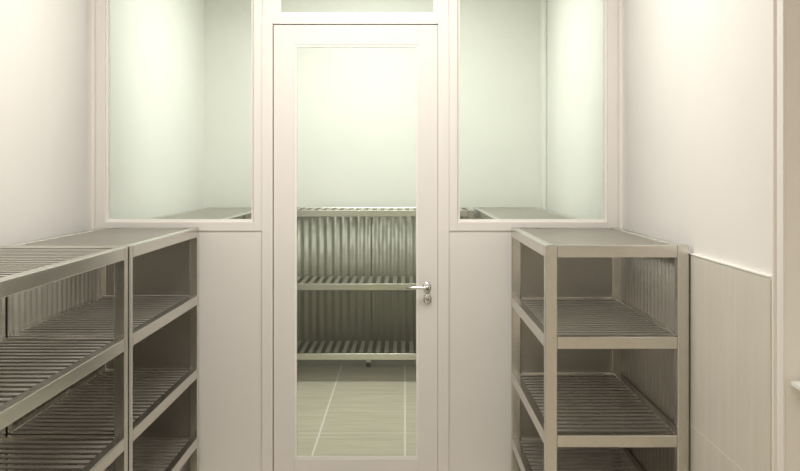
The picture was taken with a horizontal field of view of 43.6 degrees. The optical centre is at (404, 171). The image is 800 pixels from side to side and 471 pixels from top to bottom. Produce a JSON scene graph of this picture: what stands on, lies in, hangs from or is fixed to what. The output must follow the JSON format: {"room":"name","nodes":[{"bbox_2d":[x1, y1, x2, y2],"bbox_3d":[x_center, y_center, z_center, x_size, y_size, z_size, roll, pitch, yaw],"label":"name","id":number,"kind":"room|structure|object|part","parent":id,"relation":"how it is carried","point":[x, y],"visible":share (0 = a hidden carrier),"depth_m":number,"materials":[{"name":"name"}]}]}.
{"room":"storage room","nodes":[
{"label":"storage room","id":0,"kind":"room"},
{"bbox_2d":[0,0,203,245],"bbox_3d":[-1.526,-0.030,2.880,0.100,2.900,8.960,0,0,0],"label":"wall","id":1,"kind":"structure","parent":0,"point":[46,45],"depth_m":4.66,"materials":[{"name":"white paint"}]},
{"bbox_2d":[297,365,415,455],"bbox_3d":[0.462,1.470,2.880,4.076,0.100,9.160,0,0,0],"label":"floor","id":2,"kind":"structure","parent":0,"point":[343,410],"depth_m":5.93,"materials":[{"name":"beige tile"}]},
{"bbox_2d":[0,247,127,470],"bbox_3d":[-1.200,0.840,2.896,0.465,1.160,1.191,0,0,0],"label":"shelving rack","id":3,"kind":"object","parent":2,"relation":"on","point":[54,363],"visible":1,"depth_m":3.23,"materials":[{"name":"metal"}]},
{"bbox_3d":[-1.413,0.836,3.472,0.038,1.151,0.038,0,0,0],"label":"post","id":4,"kind":"part","parent":3,"relation":"part of","materials":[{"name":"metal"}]},
{"bbox_3d":[-1.195,0.268,2.896,0.394,0.008,1.062,0,0,0],"label":"slatted shelf","id":5,"kind":"part","parent":3,"relation":"part of","materials":[{"name":"metal"}]},
{"bbox_3d":[-1.195,0.583,2.896,0.394,0.008,1.062,0,0,0],"label":"slatted shelf","id":6,"kind":"part","parent":3,"relation":"part of","materials":[{"name":"metal"}]},
{"bbox_3d":[-1.195,0.925,2.896,0.394,0.008,1.062,0,0,0],"label":"slatted shelf","id":7,"kind":"part","parent":3,"relation":"part of","materials":[{"name":"metal"}]},
{"bbox_3d":[-1.200,0.939,3.474,0.389,0.044,0.033,0,0,0],"label":"rail","id":8,"kind":"part","parent":3,"relation":"part of","materials":[{"name":"metal"}]},
{"bbox_3d":[-1.200,0.597,3.474,0.389,0.044,0.033,0,0,0],"label":"rail","id":9,"kind":"part","parent":3,"relation":"part of","materials":[{"name":"metal"}]},
{"bbox_3d":[-1.200,0.282,3.474,0.389,0.044,0.033,0,0,0],"label":"rail","id":10,"kind":"part","parent":3,"relation":"part of","materials":[{"name":"metal"}]},
{"bbox_3d":[-0.984,0.597,2.896,0.033,0.044,1.115,0,0,0],"label":"rail","id":11,"kind":"part","parent":3,"relation":"part of","materials":[{"name":"metal"}]},
{"bbox_3d":[-0.984,0.282,2.896,0.033,0.044,1.115,0,0,0],"label":"rail","id":12,"kind":"part","parent":3,"relation":"part of","materials":[{"name":"metal"}]},
{"bbox_3d":[-0.984,0.939,2.896,0.033,0.044,1.115,0,0,0],"label":"rail","id":13,"kind":"part","parent":3,"relation":"part of","materials":[{"name":"metal"}]},
{"bbox_3d":[-0.986,0.836,3.472,0.038,1.151,0.038,0,0,0],"label":"post","id":14,"kind":"part","parent":3,"relation":"part of","materials":[{"name":"metal"}]},
{"bbox_2d":[0,227,198,470],"bbox_3d":[-1.200,0.840,4.108,0.465,1.160,1.184,0,0,0],"label":"shelving rack","id":15,"kind":"object","parent":2,"relation":"on","point":[163,262],"visible":0.74,"depth_m":4.29,"materials":[{"name":"metal"}]},
{"bbox_3d":[-1.413,0.836,3.535,0.038,1.151,0.038,0,0,0],"label":"post","id":16,"kind":"part","parent":15,"relation":"part of","materials":[{"name":"metal"}]},
{"bbox_3d":[-1.427,0.772,4.108,0.008,1.020,1.108,0,0,0],"label":"panel","id":17,"kind":"part","parent":15,"relation":"part of","materials":[{"name":"metal"}]},
{"bbox_3d":[-1.407,0.282,4.108,0.033,0.044,1.108,0,0,0],"label":"rail","id":18,"kind":"part","parent":15,"relation":"part of","materials":[{"name":"metal"}]},
{"bbox_3d":[-1.407,0.939,4.108,0.033,0.044,1.108,0,0,0],"label":"rail","id":19,"kind":"part","parent":15,"relation":"part of","materials":[{"name":"metal"}]},
{"bbox_3d":[-1.407,0.597,4.108,0.033,0.044,1.108,0,0,0],"label":"rail","id":20,"kind":"part","parent":15,"relation":"part of","materials":[{"name":"metal"}]},
{"bbox_3d":[-1.200,0.939,3.533,0.389,0.044,0.033,0,0,0],"label":"rail","id":21,"kind":"part","parent":15,"relation":"part of","materials":[{"name":"metal"}]},
{"bbox_3d":[-1.200,0.597,3.533,0.389,0.044,0.033,0,0,0],"label":"rail","id":22,"kind":"part","parent":15,"relation":"part of","materials":[{"name":"metal"}]},
{"bbox_3d":[-1.200,0.282,3.533,0.389,0.044,0.033,0,0,0],"label":"rail","id":23,"kind":"part","parent":15,"relation":"part of","materials":[{"name":"metal"}]},
{"bbox_3d":[-1.407,1.260,4.108,0.033,0.044,1.108,0,0,0],"label":"rail","id":24,"kind":"part","parent":15,"relation":"part of","materials":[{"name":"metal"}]},
{"bbox_3d":[-1.195,0.925,4.108,0.394,0.008,1.062,0,0,0],"label":"slatted shelf","id":25,"kind":"part","parent":15,"relation":"part of","materials":[{"name":"metal"}]},
{"bbox_3d":[-1.195,0.583,4.108,0.394,0.008,1.062,0,0,0],"label":"slatted shelf","id":26,"kind":"part","parent":15,"relation":"part of","materials":[{"name":"metal"}]},
{"bbox_3d":[-1.195,0.268,4.108,0.394,0.008,1.062,0,0,0],"label":"slatted shelf","id":27,"kind":"part","parent":15,"relation":"part of","materials":[{"name":"metal"}]},
{"bbox_3d":[-1.413,0.836,4.681,0.038,1.151,0.038,0,0,0],"label":"post","id":28,"kind":"part","parent":15,"relation":"part of","materials":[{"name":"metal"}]},
{"bbox_3d":[-0.986,0.836,3.535,0.038,1.151,0.038,0,0,0],"label":"post","id":29,"kind":"part","parent":15,"relation":"part of","materials":[{"name":"metal"}]},
{"bbox_3d":[-1.195,1.246,4.108,0.394,0.008,1.062,0,0,0],"label":"slatted shelf","id":30,"kind":"part","parent":15,"relation":"part of","materials":[{"name":"metal"}]},
{"bbox_3d":[-1.200,0.939,4.684,0.389,0.044,0.033,0,0,0],"label":"rail","id":31,"kind":"part","parent":15,"relation":"part of","materials":[{"name":"metal"}]},
{"bbox_3d":[-1.200,0.597,4.684,0.389,0.044,0.033,0,0,0],"label":"rail","id":32,"kind":"part","parent":15,"relation":"part of","materials":[{"name":"metal"}]},
{"bbox_3d":[-1.200,0.282,4.684,0.389,0.044,0.033,0,0,0],"label":"rail","id":33,"kind":"part","parent":15,"relation":"part of","materials":[{"name":"metal"}]},
{"bbox_3d":[-1.200,0.793,4.689,0.389,0.978,0.003,0,0,0],"label":"panel","id":34,"kind":"part","parent":15,"relation":"part of","materials":[{"name":"metal"}]},
{"bbox_3d":[-1.200,1.260,4.684,0.389,0.044,0.033,0,0,0],"label":"rail","id":35,"kind":"part","parent":15,"relation":"part of","materials":[{"name":"metal"}]},
{"bbox_3d":[-0.984,0.282,4.108,0.033,0.044,1.108,0,0,0],"label":"rail","id":36,"kind":"part","parent":15,"relation":"part of","materials":[{"name":"metal"}]},
{"bbox_3d":[-0.984,0.939,4.108,0.033,0.044,1.108,0,0,0],"label":"rail","id":37,"kind":"part","parent":15,"relation":"part of","materials":[{"name":"metal"}]},
{"bbox_3d":[-0.984,0.597,4.108,0.033,0.044,1.108,0,0,0],"label":"rail","id":38,"kind":"part","parent":15,"relation":"part of","materials":[{"name":"metal"}]},
{"bbox_3d":[-0.984,1.260,4.108,0.033,0.044,1.108,0,0,0],"label":"rail","id":39,"kind":"part","parent":15,"relation":"part of","materials":[{"name":"metal"}]},
{"bbox_3d":[-0.986,0.836,4.681,0.038,1.151,0.038,0,0,0],"label":"post","id":40,"kind":"part","parent":15,"relation":"part of","materials":[{"name":"metal"}]},
{"bbox_2d":[147,207,250,218],"bbox_3d":[-1.210,0.839,6.090,0.460,1.163,2.460,0,0,0],"label":"shelving rack","id":41,"kind":"object","parent":2,"relation":"on","point":[209,212],"visible":0.12,"depth_m":6.18,"materials":[{"name":"metal"}]},
{"bbox_3d":[-1.415,0.279,6.090,0.033,0.044,2.376,0,0,0],"label":"rail","id":42,"kind":"part","parent":41,"relation":"part of","materials":[{"name":"metal"}]},
{"bbox_3d":[-1.210,0.279,7.303,0.376,0.044,0.033,0,0,0],"label":"rail","id":43,"kind":"part","parent":41,"relation":"part of","materials":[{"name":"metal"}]},
{"bbox_3d":[-0.997,0.279,6.090,0.033,0.044,2.376,0,0,0],"label":"rail","id":44,"kind":"part","parent":41,"relation":"part of","materials":[{"name":"metal"}]},
{"bbox_2d":[297,207,474,366],"bbox_3d":[-0.242,0.839,7.025,1.425,1.163,0.570,0,0,0],"label":"shelving rack","id":45,"kind":"object","parent":2,"relation":"on","point":[356,266],"visible":0.47,"depth_m":7.26,"materials":[{"name":"metal"}]},
{"bbox_3d":[-0.580,0.818,7.262,0.666,1.034,0.007,0,0,0],"label":"panel","id":46,"kind":"part","parent":45,"relation":"part of","materials":[{"name":"metal"}]},
{"bbox_3d":[-0.242,1.230,7.025,1.292,0.008,0.508,0,0,0],"label":"slatted shelf","id":47,"kind":"part","parent":45,"relation":"part of","materials":[{"name":"metal"}]},
{"bbox_3d":[-0.242,0.760,7.025,1.292,0.008,0.508,0,0,0],"label":"slatted shelf","id":48,"kind":"part","parent":45,"relation":"part of","materials":[{"name":"metal"}]},
{"bbox_3d":[-0.242,1.244,6.756,1.341,0.044,0.033,0,0,0],"label":"rail","id":49,"kind":"part","parent":45,"relation":"part of","materials":[{"name":"metal"}]},
{"bbox_3d":[-0.242,0.774,6.756,1.341,0.044,0.033,0,0,0],"label":"rail","id":50,"kind":"part","parent":45,"relation":"part of","materials":[{"name":"metal"}]},
{"bbox_3d":[-0.242,0.265,7.025,1.292,0.008,0.508,0,0,0],"label":"slatted shelf","id":51,"kind":"part","parent":45,"relation":"part of","materials":[{"name":"metal"}]},
{"bbox_3d":[-0.242,0.279,7.293,1.341,0.044,0.033,0,0,0],"label":"rail","id":52,"kind":"part","parent":45,"relation":"part of","materials":[{"name":"metal"}]},
{"bbox_3d":[-0.242,0.279,6.756,1.341,0.044,0.033,0,0,0],"label":"rail","id":53,"kind":"part","parent":45,"relation":"part of","materials":[{"name":"metal"}]},
{"bbox_3d":[0.092,0.818,7.262,0.672,1.034,0.007,0,0,0],"label":"panel","id":54,"kind":"part","parent":45,"relation":"part of","materials":[{"name":"metal"}]},
{"bbox_3d":[0.449,0.822,6.761,0.042,1.129,0.042,0,0,0],"label":"post","id":55,"kind":"part","parent":45,"relation":"part of","materials":[{"name":"metal"}]},
{"bbox_2d":[473,207,579,218],"bbox_3d":[0.735,0.839,6.090,0.480,1.163,2.460,0,0,0],"label":"shelving rack","id":56,"kind":"object","parent":2,"relation":"on","point":[482,212],"visible":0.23,"depth_m":6.31,"materials":[{"name":"metal"}]},
{"bbox_3d":[0.511,0.279,6.090,0.033,0.044,2.376,0,0,0],"label":"rail","id":57,"kind":"part","parent":56,"relation":"part of","materials":[{"name":"metal"}]},
{"bbox_3d":[0.735,0.279,7.303,0.396,0.044,0.033,0,0,0],"label":"rail","id":58,"kind":"part","parent":56,"relation":"part of","materials":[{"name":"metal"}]},
{"bbox_3d":[0.950,0.279,6.090,0.033,0.044,2.376,0,0,0],"label":"rail","id":59,"kind":"part","parent":56,"relation":"part of","materials":[{"name":"metal"}]},
{"bbox_2d":[511,227,688,470],"bbox_3d":[0.753,0.840,4.122,0.510,1.160,1.155,0,0,0],"label":"shelving rack","id":60,"kind":"object","parent":2,"relation":"on","point":[600,315],"visible":1,"depth_m":4.05,"materials":[{"name":"metal"}]},
{"bbox_3d":[0.519,0.836,4.679,0.042,1.151,0.042,0,0,0],"label":"post","id":61,"kind":"part","parent":60,"relation":"part of","materials":[{"name":"metal"}]},
{"bbox_3d":[0.514,1.262,4.122,0.033,0.044,1.071,0,0,0],"label":"rail","id":62,"kind":"part","parent":60,"relation":"part of","materials":[{"name":"metal"}]},
{"bbox_3d":[0.514,0.955,4.122,0.033,0.044,1.071,0,0,0],"label":"rail","id":63,"kind":"part","parent":60,"relation":"part of","materials":[{"name":"metal"}]},
{"bbox_3d":[0.514,0.606,4.122,0.033,0.044,1.071,0,0,0],"label":"rail","id":64,"kind":"part","parent":60,"relation":"part of","materials":[{"name":"metal"}]},
{"bbox_3d":[0.753,1.262,4.684,0.426,0.044,0.033,0,0,0],"label":"rail","id":65,"kind":"part","parent":60,"relation":"part of","materials":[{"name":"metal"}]},
{"bbox_3d":[0.514,0.282,4.122,0.033,0.044,1.071,0,0,0],"label":"rail","id":66,"kind":"part","parent":60,"relation":"part of","materials":[{"name":"metal"}]},
{"bbox_3d":[0.519,0.836,3.566,0.042,1.151,0.042,0,0,0],"label":"post","id":67,"kind":"part","parent":60,"relation":"part of","materials":[{"name":"metal"}]},
{"bbox_3d":[0.753,0.794,4.689,0.426,0.980,0.003,0,0,0],"label":"panel","id":68,"kind":"part","parent":60,"relation":"part of","materials":[{"name":"metal"}]},
{"bbox_3d":[0.753,0.955,4.684,0.426,0.044,0.033,0,0,0],"label":"rail","id":69,"kind":"part","parent":60,"relation":"part of","materials":[{"name":"metal"}]},
{"bbox_3d":[0.753,0.606,4.684,0.426,0.044,0.033,0,0,0],"label":"rail","id":70,"kind":"part","parent":60,"relation":"part of","materials":[{"name":"metal"}]},
{"bbox_3d":[0.753,0.282,4.684,0.426,0.044,0.033,0,0,0],"label":"rail","id":71,"kind":"part","parent":60,"relation":"part of","materials":[{"name":"metal"}]},
{"bbox_3d":[0.749,1.248,4.122,0.439,0.008,1.005,0,0,0],"label":"slatted shelf","id":72,"kind":"part","parent":60,"relation":"part of","materials":[{"name":"metal"}]},
{"bbox_3d":[0.749,0.941,4.122,0.439,0.008,1.005,0,0,0],"label":"slatted shelf","id":73,"kind":"part","parent":60,"relation":"part of","materials":[{"name":"metal"}]},
{"bbox_3d":[0.749,0.592,4.122,0.439,0.008,1.005,0,0,0],"label":"slatted shelf","id":74,"kind":"part","parent":60,"relation":"part of","materials":[{"name":"metal"}]},
{"bbox_3d":[0.749,0.268,4.122,0.439,0.008,1.005,0,0,0],"label":"slatted shelf","id":75,"kind":"part","parent":60,"relation":"part of","materials":[{"name":"metal"}]},
{"bbox_3d":[0.987,0.836,4.679,0.042,1.151,0.042,0,0,0],"label":"post","id":76,"kind":"part","parent":60,"relation":"part of","materials":[{"name":"metal"}]},
{"bbox_3d":[0.753,0.955,3.562,0.426,0.044,0.033,0,0,0],"label":"rail","id":77,"kind":"part","parent":60,"relation":"part of","materials":[{"name":"metal"}]},
{"bbox_3d":[0.753,0.606,3.562,0.426,0.044,0.033,0,0,0],"label":"rail","id":78,"kind":"part","parent":60,"relation":"part of","materials":[{"name":"metal"}]},
{"bbox_3d":[0.753,0.282,3.562,0.426,0.044,0.033,0,0,0],"label":"rail","id":79,"kind":"part","parent":60,"relation":"part of","materials":[{"name":"metal"}]},
{"bbox_3d":[0.983,1.262,4.122,0.033,0.044,1.071,0,0,0],"label":"rail","id":80,"kind":"part","parent":60,"relation":"part of","materials":[{"name":"metal"}]},
{"bbox_3d":[0.983,0.955,4.122,0.033,0.044,1.071,0,0,0],"label":"rail","id":81,"kind":"part","parent":60,"relation":"part of","materials":[{"name":"metal"}]},
{"bbox_3d":[0.983,0.606,4.122,0.033,0.044,1.071,0,0,0],"label":"rail","id":82,"kind":"part","parent":60,"relation":"part of","materials":[{"name":"metal"}]},
{"bbox_3d":[0.983,0.282,4.122,0.033,0.044,1.071,0,0,0],"label":"rail","id":83,"kind":"part","parent":60,"relation":"part of","materials":[{"name":"metal"}]},
{"bbox_3d":[1.003,0.773,4.122,0.008,1.022,1.071,0,0,0],"label":"panel","id":84,"kind":"part","parent":60,"relation":"part of","materials":[{"name":"metal"}]},
{"bbox_3d":[0.987,0.836,3.566,0.042,1.151,0.042,0,0,0],"label":"post","id":85,"kind":"part","parent":60,"relation":"part of","materials":[{"name":"metal"}]},
{"bbox_2d":[92,0,621,470],"bbox_3d":[-0.226,-0.030,4.761,2.500,2.900,0.079,0,0,0],"label":"wall","id":86,"kind":"structure","parent":0,"point":[230,262],"depth_m":4.72,"materials":[{"name":"white paint"}]},
{"bbox_2d":[96,0,261,230],"bbox_3d":[-1.067,-0.501,4.759,0.786,1.558,0.086,0,0,0],"label":"window","id":87,"kind":"structure","parent":86,"relation":"in","point":[103,219],"depth_m":4.72,"materials":[{"name":"white wood"}]},
{"bbox_2d":[262,17,448,470],"bbox_3d":[-0.234,0.345,4.756,0.882,2.149,0.091,0,0,0],"label":"trim","id":88,"kind":"structure","parent":86,"relation":"attached to","point":[268,23],"depth_m":4.71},
{"bbox_2d":[262,0,448,16],"bbox_3d":[-0.234,-1.005,4.759,0.880,0.551,0.086,0,0,0],"label":"window","id":89,"kind":"structure","parent":86,"relation":"in","point":[270,8],"depth_m":4.72,"materials":[{"name":"white wood"}]},
{"bbox_2d":[274,25,437,470],"bbox_3d":[-0.233,0.359,4.712,0.774,2.105,0.098,0,0,0],"label":"door","id":90,"kind":"structure","parent":86,"relation":"in","point":[287,38],"depth_m":4.71,"materials":[{"name":"white wood"}]},
{"bbox_3d":[0.058,0.542,4.675,0.108,0.017,0.020,0,0,3],"label":"lever","id":91,"kind":"part","parent":90,"relation":"part of","materials":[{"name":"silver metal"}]},
{"bbox_3d":[0.104,0.542,4.690,0.038,0.050,0.050,0,0,0],"label":"lever handle","id":92,"kind":"part","parent":90,"relation":"part of","materials":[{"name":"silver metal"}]},
{"bbox_2d":[449,0,617,230],"bbox_3d":[0.606,-0.501,4.759,0.797,1.558,0.086,0,0,0],"label":"window","id":93,"kind":"structure","parent":86,"relation":"in","point":[610,7],"depth_m":4.72,"materials":[{"name":"white wood"}]},
{"bbox_2d":[204,0,539,364],"bbox_3d":[-0.226,-0.030,7.410,2.700,2.900,0.100,0,0,0],"label":"wall","id":94,"kind":"structure","parent":0,"point":[356,107],"depth_m":7.36,"materials":[{"name":"white paint"}]},
{"bbox_2d":[547,0,799,470],"bbox_3d":[1.762,-0.030,5.025,1.476,2.900,4.670,0,0,0],"label":"wall","id":95,"kind":"structure","parent":0,"point":[697,74],"depth_m":3.60,"materials":[{"name":"white paint"}]},
{"bbox_2d":[540,0,546,209],"bbox_3d":[1.006,-0.030,7.280,0.035,2.900,0.160,0,0,0],"label":"trim","id":96,"kind":"structure","parent":95,"relation":"attached to","point":[543,3],"depth_m":7.20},
{"bbox_2d":[621,255,771,470],"bbox_3d":[1.018,0.857,3.745,0.011,1.126,1.943,0,0,0],"label":"wall panel","id":97,"kind":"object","parent":95,"relation":"attached to","point":[730,308],"depth_m":3.12,"materials":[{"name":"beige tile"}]},
{"bbox_2d":[689,252,771,277],"bbox_3d":[1.017,0.291,3.745,0.014,0.006,1.943,0,0,0],"label":"trim","id":98,"kind":"structure","parent":95,"relation":"attached to","point":[690,253],"depth_m":3.08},
{"bbox_2d":[772,0,785,470],"bbox_3d":[1.018,-0.030,2.723,0.014,2.900,0.069,0,0,0],"label":"trim","id":99,"kind":"structure","parent":95,"relation":"attached to","point":[778,6],"depth_m":2.72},
{"bbox_2d":[792,380,799,389],"bbox_3d":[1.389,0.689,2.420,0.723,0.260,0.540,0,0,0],"label":"door handle","id":100,"kind":"object","parent":95,"relation":"attached to","point":[796,384],"depth_m":2.64,"materials":[{"name":"metal"}]}
]}

